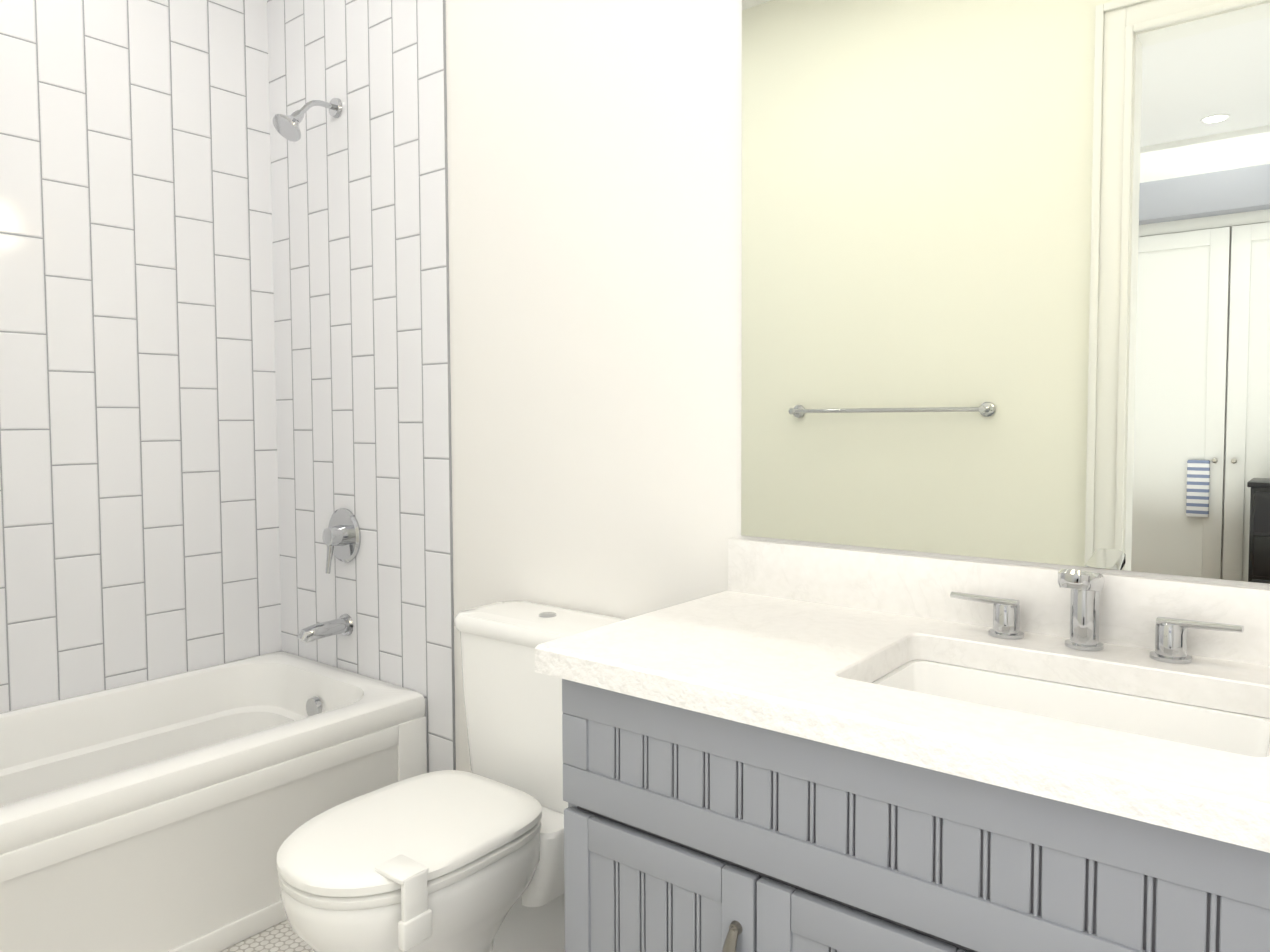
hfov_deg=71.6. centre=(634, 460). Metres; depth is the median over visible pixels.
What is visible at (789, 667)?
countertop
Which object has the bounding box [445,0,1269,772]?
wall
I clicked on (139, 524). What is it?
wall tile
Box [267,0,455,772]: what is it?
wall tile
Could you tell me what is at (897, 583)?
backsplash
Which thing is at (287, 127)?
shower head
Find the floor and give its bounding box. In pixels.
[220,920,313,951]
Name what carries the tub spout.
attached to the wall tile at (360, 227)
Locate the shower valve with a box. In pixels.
[322,508,360,573]
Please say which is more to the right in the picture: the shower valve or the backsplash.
the backsplash
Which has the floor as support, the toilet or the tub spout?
the toilet
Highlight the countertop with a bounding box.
[535,590,1269,857]
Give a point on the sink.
(1209, 719)
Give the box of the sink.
[859,646,1269,757]
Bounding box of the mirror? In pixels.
[741,0,1269,583]
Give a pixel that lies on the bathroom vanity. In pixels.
(777, 746)
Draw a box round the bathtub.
[0,651,426,951]
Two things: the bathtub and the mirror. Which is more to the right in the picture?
the mirror
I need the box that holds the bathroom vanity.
[562,682,1269,951]
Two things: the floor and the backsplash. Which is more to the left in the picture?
the floor
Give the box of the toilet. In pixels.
[276,600,625,951]
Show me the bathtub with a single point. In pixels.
(172, 813)
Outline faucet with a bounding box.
[947,568,1246,665]
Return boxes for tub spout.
[297,614,352,642]
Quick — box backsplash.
[728,538,1269,665]
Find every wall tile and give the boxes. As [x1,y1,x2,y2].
[0,0,281,712]
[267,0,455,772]
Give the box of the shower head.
[272,98,341,141]

